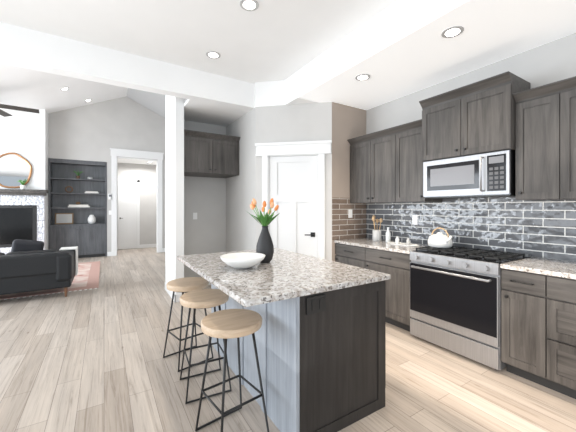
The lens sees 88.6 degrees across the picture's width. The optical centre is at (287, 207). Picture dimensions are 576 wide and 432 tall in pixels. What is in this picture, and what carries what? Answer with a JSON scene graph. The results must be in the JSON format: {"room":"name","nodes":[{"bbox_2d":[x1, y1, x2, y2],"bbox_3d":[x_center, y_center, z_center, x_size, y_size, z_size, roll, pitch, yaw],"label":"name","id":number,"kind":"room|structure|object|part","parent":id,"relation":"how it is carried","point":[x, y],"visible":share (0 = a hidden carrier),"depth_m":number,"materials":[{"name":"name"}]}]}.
{"room":"kitchen","nodes":[
{"label":"kitchen","id":0,"kind":"room"},
{"bbox_2d":[0,109,47,249],"bbox_3d":[-7.480,-1.000,6.773,3.075,4.750,0.810,0,0,-32],"label":"wall","id":1,"kind":"structure","parent":0,"point":[25,135],"depth_m":7.12,"materials":[{"name":"white paint"}]},
{"bbox_2d":[0,152,31,187],"bbox_3d":[-6.461,-0.868,6.901,0.740,0.842,0.044,0,0,-32],"label":"round mirror","id":2,"kind":"object","parent":1,"relation":"attached to","point":[15,168],"visible":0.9,"depth_m":6.92,"materials":[{"name":"clear glass"}]},
{"bbox_2d":[0,195,43,254],"bbox_3d":[-7.218,0.542,6.434,2.960,1.665,0.041,0,0,-32],"label":"fireplace surround","id":3,"kind":"object","parent":1,"relation":"attached to","point":[22,217],"visible":0.6,"depth_m":6.97,"materials":[{"name":"tile"}]},
{"bbox_2d":[0,189,47,195],"bbox_3d":[-7.168,-0.357,6.372,3.080,0.135,0.199,0,0,-32],"label":"mantel shelf","id":4,"kind":"object","parent":1,"relation":"attached to","point":[22,192],"visible":1,"depth_m":6.89,"materials":[{"name":"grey wood"}]},
{"bbox_2d":[17,179,27,188],"bbox_3d":[-6.245,-0.550,6.942,0.184,0.249,0.166,0,0,-32],"label":"potted plant","id":5,"kind":"object","parent":4,"relation":"on","point":[22,186],"visible":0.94,"depth_m":6.92,"materials":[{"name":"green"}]},
{"bbox_2d":[0,64,186,117],"bbox_3d":[-4.751,-2.181,5.558,6.220,2.188,6.140,0,0,-32],"label":"ceiling","id":6,"kind":"structure","parent":0,"point":[28,88],"depth_m":6.69,"materials":[{"name":"white paint"}]},
{"bbox_2d":[0,104,39,116],"bbox_3d":[-5.603,-2.011,5.477,1.518,0.227,1.561,0,0,-32],"label":"ceiling fan","id":7,"kind":"object","parent":6,"relation":"hanging from","point":[4,113],"visible":1,"depth_m":5.78,"materials":[{"name":"grey"}]},
{"bbox_2d":[48,96,164,251],"bbox_3d":[-6.254,-1.000,7.873,6.320,4.750,0.480,0,0,-32],"label":"wall","id":8,"kind":"structure","parent":0,"point":[95,131],"depth_m":8.32,"materials":[{"name":"grey paint"}]},
{"bbox_2d":[110,148,163,255],"bbox_3d":[-4.458,-0.152,8.755,1.426,3.055,0.165,0,0,-32],"label":"door frame","id":9,"kind":"structure","parent":8,"relation":"attached to","point":[133,154],"depth_m":8.65,"materials":[{"name":"white wood"}]},
{"bbox_2d":[117,163,155,249],"bbox_3d":[-5.015,-0.055,10.025,2.100,2.860,0.120,0,0,-32],"label":"wall","id":10,"kind":"structure","parent":0,"point":[145,174],"depth_m":10.04,"materials":[{"name":"white paint"}]},
{"bbox_2d":[118,182,136,249],"bbox_3d":[-5.286,0.263,9.724,0.550,2.205,0.100,0,0,-32],"label":"hall door","id":11,"kind":"structure","parent":10,"relation":"in","point":[127,215],"depth_m":9.72,"materials":[{"name":"white"}]},
{"bbox_2d":[117,178,155,249],"bbox_3d":[-5.041,0.215,9.926,1.550,2.320,0.020,0,0,-32],"label":"trim","id":12,"kind":"structure","parent":10,"relation":"attached to","point":[138,214],"depth_m":9.90,"materials":[{"name":"white wood"}]},
{"bbox_2d":[117,158,155,164],"bbox_3d":[-4.689,-1.490,9.503,2.100,0.050,1.350,0,0,-32],"label":"ceiling","id":13,"kind":"structure","parent":0,"point":[132,161],"depth_m":9.39,"materials":[{"name":"white paint"}]},
{"bbox_2d":[165,95,183,294],"bbox_3d":[-1.801,-0.825,4.664,0.120,4.400,0.820,0,0,-32],"label":"column","id":14,"kind":"structure","parent":0,"point":[174,180],"depth_m":4.34,"materials":[{"name":"white paint"}]},
{"bbox_2d":[165,282,175,301],"bbox_3d":[-1.854,1.320,4.624,0.012,0.110,0.832,0,0,-32],"label":"baseboard","id":15,"kind":"structure","parent":14,"relation":"attached to","point":[169,292],"depth_m":4.54,"materials":[{"name":"white"}]},
{"bbox_2d":[0,0,397,83],"bbox_3d":[-2.612,-1.865,-2.218,11.220,0.040,9.000,0,0,-32],"label":"ceiling","id":16,"kind":"structure","parent":0,"point":[271,40],"depth_m":3.02,"materials":[{"name":"white paint"}]},
{"bbox_2d":[206,51,220,58],"bbox_3d":[-0.902,-1.841,3.562,0.170,0.007,0.170,0,0,-32],"label":"recessed light","id":17,"kind":"object","parent":16,"relation":"in","point":[213,54],"visible":1,"depth_m":3.55,"materials":[{"name":"grey plastic"}]},
{"bbox_2d":[240,0,258,10],"bbox_3d":[-0.351,-1.841,2.680,0.170,0.007,0.170,0,0,-32],"label":"recessed light","id":18,"kind":"object","parent":16,"relation":"in","point":[249,5],"visible":1,"depth_m":2.68,"materials":[{"name":"white plastic"}]},
{"bbox_2d":[184,120,225,277],"bbox_3d":[-1.553,-0.055,5.231,0.900,2.860,0.120,0,0,-32],"label":"wall","id":19,"kind":"structure","parent":0,"point":[205,201],"depth_m":5.21,"materials":[{"name":"grey paint"}]},
{"bbox_2d":[184,129,240,177],"bbox_3d":[-1.339,-0.845,4.886,0.894,0.620,0.685,0,0,-32],"label":"upper cabinet","id":20,"kind":"object","parent":19,"relation":"attached to","point":[211,155],"visible":0.92,"depth_m":4.63,"materials":[{"name":"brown wood"}]},
{"bbox_2d":[226,83,255,251],"bbox_3d":[-0.788,-0.235,4.968,0.120,3.220,1.375,0,0,-32],"label":"wall","id":21,"kind":"structure","parent":0,"point":[240,219],"depth_m":4.74,"materials":[{"name":"grey paint"}]},
{"bbox_2d":[0,22,253,110],"bbox_3d":[-5.171,-1.685,1.583,10.900,0.400,0.160,0,0,-32],"label":"header","id":22,"kind":"object","parent":21,"relation":"attached to","point":[25,48],"visible":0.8,"depth_m":3.45,"materials":[{"name":"white paint"}]},
{"bbox_2d":[0,247,575,431],"bbox_3d":[-3.946,1.400,2.548,14.000,0.050,18.500,0,0,-32],"label":"floor","id":23,"kind":"structure","parent":0,"point":[91,360],"depth_m":2.37,"materials":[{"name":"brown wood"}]},
{"bbox_2d":[0,249,74,296],"bbox_3d":[-4.513,1.018,4.335,2.230,0.715,0.957,0,0,-32],"label":"leather sofa","id":24,"kind":"object","parent":23,"relation":"on","point":[29,271],"visible":0.98,"depth_m":4.33,"materials":[{"name":"black leather"}]},
{"bbox_2d":[11,239,43,251],"bbox_3d":[-4.088,0.656,4.633,0.409,0.334,0.173,0,0,-32],"label":"pillow","id":25,"kind":"object","parent":24,"relation":"on","point":[23,245],"visible":0.48,"depth_m":4.57,"materials":[{"name":"grey fabric"}]},
{"bbox_2d":[59,246,77,275],"bbox_3d":[-3.759,0.924,5.063,0.237,0.462,0.330,0,0,-32],"label":"side table","id":26,"kind":"object","parent":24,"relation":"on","point":[76,255],"visible":1,"depth_m":4.99,"materials":[{"name":"white wood"}]},
{"bbox_2d":[0,261,99,299],"bbox_3d":[-5.207,1.369,5.533,2.820,0.012,3.000,0,0,-32],"label":"living room rug","id":27,"kind":"object","parent":23,"relation":"on","point":[86,277],"visible":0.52,"depth_m":5.29,"materials":[{"name":"pink fabric"}]},
{"bbox_2d":[48,158,106,257],"bbox_3d":[-5.736,0.050,8.111,1.290,2.650,0.374,0,0,-32],"label":"built-in bookshelf","id":28,"kind":"object","parent":23,"relation":"on","point":[85,236],"depth_m":8.12,"materials":[{"name":"grey wood"}]},
{"bbox_2d":[55,213,73,223],"bbox_3d":[-6.050,0.299,7.981,0.400,0.300,0.066,0,0,-32],"label":"framed painting","id":29,"kind":"object","parent":28,"relation":"on","point":[64,218],"visible":1,"depth_m":7.97,"materials":[{"name":"brown wood"}]},
{"bbox_2d":[68,202,89,206],"bbox_3d":[-5.724,-0.081,8.082,0.480,0.156,0.170,0,0,-32],"label":"books","id":30,"kind":"object","parent":28,"relation":"on","point":[77,203],"visible":1,"depth_m":8.03,"materials":[{"name":"white paper"}]},
{"bbox_2d":[65,186,98,192],"bbox_3d":[-5.665,-0.485,8.119,0.761,0.185,0.170,0,0,-32],"label":"books","id":31,"kind":"object","parent":28,"relation":"on","point":[85,192],"visible":0.96,"depth_m":8.04,"materials":[{"name":"white paper"}]},
{"bbox_3d":[-5.652,-0.891,8.142,0.454,0.215,0.195,0,0,-32],"label":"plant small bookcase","id":32,"kind":"part","parent":28,"relation":"part of","materials":[{"name":"green plant"}]},
{"bbox_2d":[88,215,95,223],"bbox_3d":[-5.481,0.322,8.240,0.200,0.252,0.200,0,0,-32],"label":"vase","id":33,"kind":"object","parent":28,"relation":"on","point":[91,219],"visible":1,"depth_m":8.18,"materials":[{"name":"white ceramic"}]},
{"bbox_2d":[163,277,212,371],"bbox_3d":[-0.909,1.023,2.686,0.390,0.697,0.394,0,0,-32],"label":"stool","id":34,"kind":"object","parent":23,"relation":"on","point":[184,285],"visible":0.88,"depth_m":2.62,"materials":[{"name":"brown wood"}]},
{"bbox_2d":[180,289,231,403],"bbox_3d":[-0.641,1.023,2.275,0.367,0.697,0.367,0,0,-32],"label":"stool","id":35,"kind":"object","parent":23,"relation":"on","point":[202,298],"visible":0.94,"depth_m":2.20,"materials":[{"name":"brown wood"}]},
{"bbox_2d":[195,309,268,431],"bbox_3d":[-0.340,1.023,1.792,0.372,0.697,0.376,0,0,-32],"label":"stool","id":36,"kind":"object","parent":23,"relation":"on","point":[225,324],"visible":1,"depth_m":1.77,"materials":[{"name":"brown wood"}]},
{"bbox_2d":[211,280,385,431],"bbox_3d":[-0.044,0.935,2.506,0.762,0.879,1.561,0,0,-32],"label":"kitchen island","id":37,"kind":"object","parent":23,"relation":"on","point":[324,371],"depth_m":1.85,"materials":[{"name":"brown wood"}]},
{"bbox_2d":[177,248,390,307],"bbox_3d":[-0.175,0.479,2.425,1.090,0.035,1.600,0,0,-32],"label":"island countertop","id":38,"kind":"structure","parent":37,"relation":"on","point":[289,275],"depth_m":1.97,"materials":[{"name":"grey stone"}]},
{"bbox_2d":[220,252,264,268],"bbox_3d":[-0.346,0.415,2.266,0.346,0.090,0.346,0,0,-32],"label":"bowl","id":39,"kind":"object","parent":38,"relation":"on","point":[242,260],"visible":1,"depth_m":2.21,"materials":[{"name":"white ceramic"}]},
{"bbox_2d":[249,198,278,262],"bbox_3d":[-0.204,0.191,2.478,0.283,0.538,0.306,0,0,-32],"label":"vase","id":40,"kind":"object","parent":38,"relation":"on","point":[265,245],"visible":1,"depth_m":2.43,"materials":[{"name":"grey ceramic"}]},
{"bbox_2d":[306,294,325,314],"bbox_3d":[0.164,0.561,1.709,0.137,0.097,0.010,0,0,-32],"label":"outlet","id":41,"kind":"object","parent":37,"relation":"attached to","point":[316,304],"visible":1,"depth_m":1.70,"materials":[{"name":"black plastic"}]},
{"bbox_2d":[334,242,357,266],"bbox_3d":[1.096,0.936,4.071,0.628,0.878,0.627,0,0,-32],"label":"base cabinet","id":42,"kind":"object","parent":23,"relation":"on","point":[348,255],"depth_m":3.97,"materials":[{"name":"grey wood"}]},
{"bbox_2d":[358,246,410,331],"bbox_3d":[1.385,0.936,3.607,0.628,0.878,0.702,0,0,-32],"label":"base cabinet","id":43,"kind":"object","parent":23,"relation":"on","point":[384,261],"depth_m":3.34,"materials":[{"name":"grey wood"}]},
{"bbox_2d":[334,238,430,253],"bbox_3d":[1.244,0.479,3.819,0.643,0.036,1.211,0,0,-32],"label":"countertop","id":44,"kind":"structure","parent":43,"relation":"on","point":[370,245],"depth_m":3.66,"materials":[{"name":"grey stone"}]},
{"bbox_2d":[372,215,382,240],"bbox_3d":[1.225,0.283,4.074,0.143,0.355,0.136,0,0,-32],"label":"utensil crock","id":45,"kind":"object","parent":44,"relation":"on","point":[376,235],"visible":1,"depth_m":4.04,"materials":[{"name":"grey ceramic"}]},
{"bbox_2d":[386,226,390,241],"bbox_3d":[1.329,0.350,3.917,0.064,0.220,0.062,0,0,-32],"label":"soap bottle","id":46,"kind":"object","parent":44,"relation":"on","point":[388,236],"visible":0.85,"depth_m":3.90,"materials":[{"name":"white"}]},
{"bbox_2d":[387,242,418,245],"bbox_3d":[1.424,0.455,3.669,0.218,0.012,0.437,0,0,-32],"label":"round tray","id":47,"kind":"object","parent":44,"relation":"on","point":[401,244],"visible":0.9,"depth_m":3.62,"materials":[{"name":"white ceramic"}]},
{"bbox_2d":[410,246,530,369],"bbox_3d":[1.760,0.902,2.931,0.704,0.945,0.833,0,0,-32],"label":"range","id":48,"kind":"object","parent":23,"relation":"on","point":[455,299],"visible":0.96,"depth_m":2.71,"materials":[{"name":"silver metal"}]},
{"bbox_2d":[428,227,452,247],"bbox_3d":[1.677,0.323,3.207,0.244,0.212,0.297,0,0,-32],"label":"kettle","id":49,"kind":"object","parent":48,"relation":"on","point":[439,240],"visible":1,"depth_m":3.15,"materials":[{"name":"white ceramic"}]},
{"bbox_2d":[501,270,545,386],"bbox_3d":[2.095,0.936,2.469,0.628,0.878,0.293,0,0,-32],"label":"base cabinet","id":50,"kind":"object","parent":23,"relation":"on","point":[538,320],"depth_m":2.30,"materials":[{"name":"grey wood"}]},
{"bbox_2d":[500,258,575,281],"bbox_3d":[2.469,0.479,1.854,0.643,0.036,1.733,0,0,-32],"label":"countertop","id":51,"kind":"structure","parent":50,"relation":"on","point":[556,268],"depth_m":2.31,"materials":[{"name":"grey stone"}]},
{"bbox_2d":[546,274,575,398],"bbox_3d":[2.538,0.936,1.759,0.628,0.878,1.499,0,0,-32],"label":"base cabinet","id":52,"kind":"object","parent":23,"relation":"on","point":[560,292],"depth_m":2.12,"materials":[{"name":"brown wood"}]},
{"bbox_2d":[256,80,331,260],"bbox_3d":[0.081,-0.235,4.307,1.111,3.220,0.120,0,0,11],"label":"wall","id":53,"kind":"structure","parent":0,"point":[278,119],"depth_m":4.26,"materials":[{"name":"grey paint"}]},
{"bbox_2d":[255,140,331,258],"bbox_3d":[0.077,0.219,4.283,1.111,2.312,0.170,0,0,11],"label":"door frame","id":54,"kind":"structure","parent":53,"relation":"attached to","point":[320,149],"depth_m":4.18,"materials":[{"name":"white wood"}]},
{"bbox_2d":[269,155,317,256],"bbox_3d":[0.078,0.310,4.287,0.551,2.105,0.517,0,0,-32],"label":"pantry door","id":55,"kind":"structure","parent":53,"relation":"in","point":[293,194],"depth_m":4.27,"materials":[{"name":"white wood"}]},
{"bbox_2d":[332,102,365,260],"bbox_3d":[0.875,-0.055,4.376,0.685,2.860,0.120,0,0,-32],"label":"wall","id":56,"kind":"structure","parent":0,"point":[348,122],"depth_m":4.25,"materials":[{"name":"beige paint"}]},
{"bbox_2d":[332,198,365,239],"bbox_3d":[0.907,0.160,4.320,0.671,0.599,0.008,0,0,-32],"label":"tile backsplash","id":57,"kind":"structure","parent":56,"relation":"attached to","point":[344,226],"depth_m":4.29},
{"bbox_2d":[348,210,351,217],"bbox_3d":[0.913,0.090,4.314,0.075,0.120,0.008,0,0,-32],"label":"outlet","id":58,"kind":"object","parent":57,"relation":"attached to","point":[349,213],"visible":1,"depth_m":4.31,"materials":[{"name":"white plastic"}]},
{"bbox_2d":[285,0,458,101],"bbox_3d":[2.281,-1.705,0.633,0.100,0.360,8.660,0,0,-32],"label":"ceiling beam","id":59,"kind":"structure","parent":0,"point":[393,21],"depth_m":2.94,"materials":[{"name":"white paint"}]},
{"bbox_2d":[184,0,575,126],"bbox_3d":[1.653,-1.505,1.620,2.520,0.040,11.000,0,0,-32],"label":"ceiling","id":60,"kind":"structure","parent":0,"point":[422,55],"depth_m":2.83,"materials":[{"name":"white paint"}]},
{"bbox_2d":[355,74,369,80],"bbox_3d":[0.851,-1.481,3.359,0.170,0.007,0.170,0,0,-32],"label":"recessed light","id":61,"kind":"object","parent":60,"relation":"in","point":[361,77],"visible":1,"depth_m":3.35,"materials":[{"name":"grey plastic"}]},
{"bbox_2d":[441,26,463,37],"bbox_3d":[1.391,-1.481,2.494,0.170,0.007,0.170,0,0,-32],"label":"recessed light","id":62,"kind":"object","parent":60,"relation":"in","point":[453,31],"visible":1,"depth_m":2.49,"materials":[{"name":"grey plastic"}]},
{"bbox_2d":[366,33,575,261],"bbox_3d":[2.671,-0.055,2.255,0.120,2.860,11.000,0,0,-32],"label":"wall","id":63,"kind":"structure","parent":0,"point":[549,62],"depth_m":2.96,"materials":[{"name":"white paint"}]},
{"bbox_2d":[347,119,441,202],"bbox_3d":[1.341,-0.525,3.887,0.386,0.920,1.196,0,0,-32],"label":"upper cabinet","id":64,"kind":"object","parent":63,"relation":"attached to","point":[386,165],"visible":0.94,"depth_m":3.73,"materials":[{"name":"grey wood"}]},
{"bbox_2d":[366,197,575,261],"bbox_3d":[2.196,0.157,2.895,0.008,0.604,3.789,0,0,-32],"label":"tile backsplash","id":65,"kind":"structure","parent":63,"relation":"attached to","point":[541,228],"depth_m":3.04,"materials":[{"name":"grey tile"}]},
{"bbox_2d":[412,215,417,224],"bbox_3d":[1.630,0.160,3.789,0.008,0.120,0.075,0,0,-32],"label":"outlet","id":66,"kind":"object","parent":65,"relation":"attached to","point":[414,219],"visible":1,"depth_m":3.78,"materials":[{"name":"white plastic"}]},
{"bbox_2d":[419,71,530,161],"bbox_3d":[1.854,-0.838,2.999,0.456,0.655,0.844,0,0,-32],"label":"upper cabinet","id":67,"kind":"object","parent":63,"relation":"attached to","point":[476,118],"visible":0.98,"depth_m":2.81,"materials":[{"name":"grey wood"}]},
{"bbox_2d":[423,150,514,198],"bbox_3d":[1.861,-0.304,3.008,0.434,0.402,0.815,0,0,-32],"label":"microwave","id":68,"kind":"object","parent":67,"relation":"attached to","point":[488,175],"visible":0.96,"depth_m":2.83,"materials":[{"name":"silver metal"}]},
{"bbox_2d":[513,84,548,200],"bbox_3d":[2.223,-0.525,2.518,0.338,0.920,0.356,0,0,-32],"label":"upper cabinet","id":69,"kind":"object","parent":63,"relation":"attached to","point":[545,142],"depth_m":2.48,"materials":[{"name":"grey wood"}]},
{"bbox_2d":[549,76,575,199],"bbox_3d":[2.520,-0.525,2.043,0.338,0.920,0.996,0,0,-32],"label":"upper cabinet","id":70,"kind":"object","parent":63,"relation":"attached to","point":[562,93],"depth_m":2.31,"materials":[{"name":"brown wood"}]}
]}

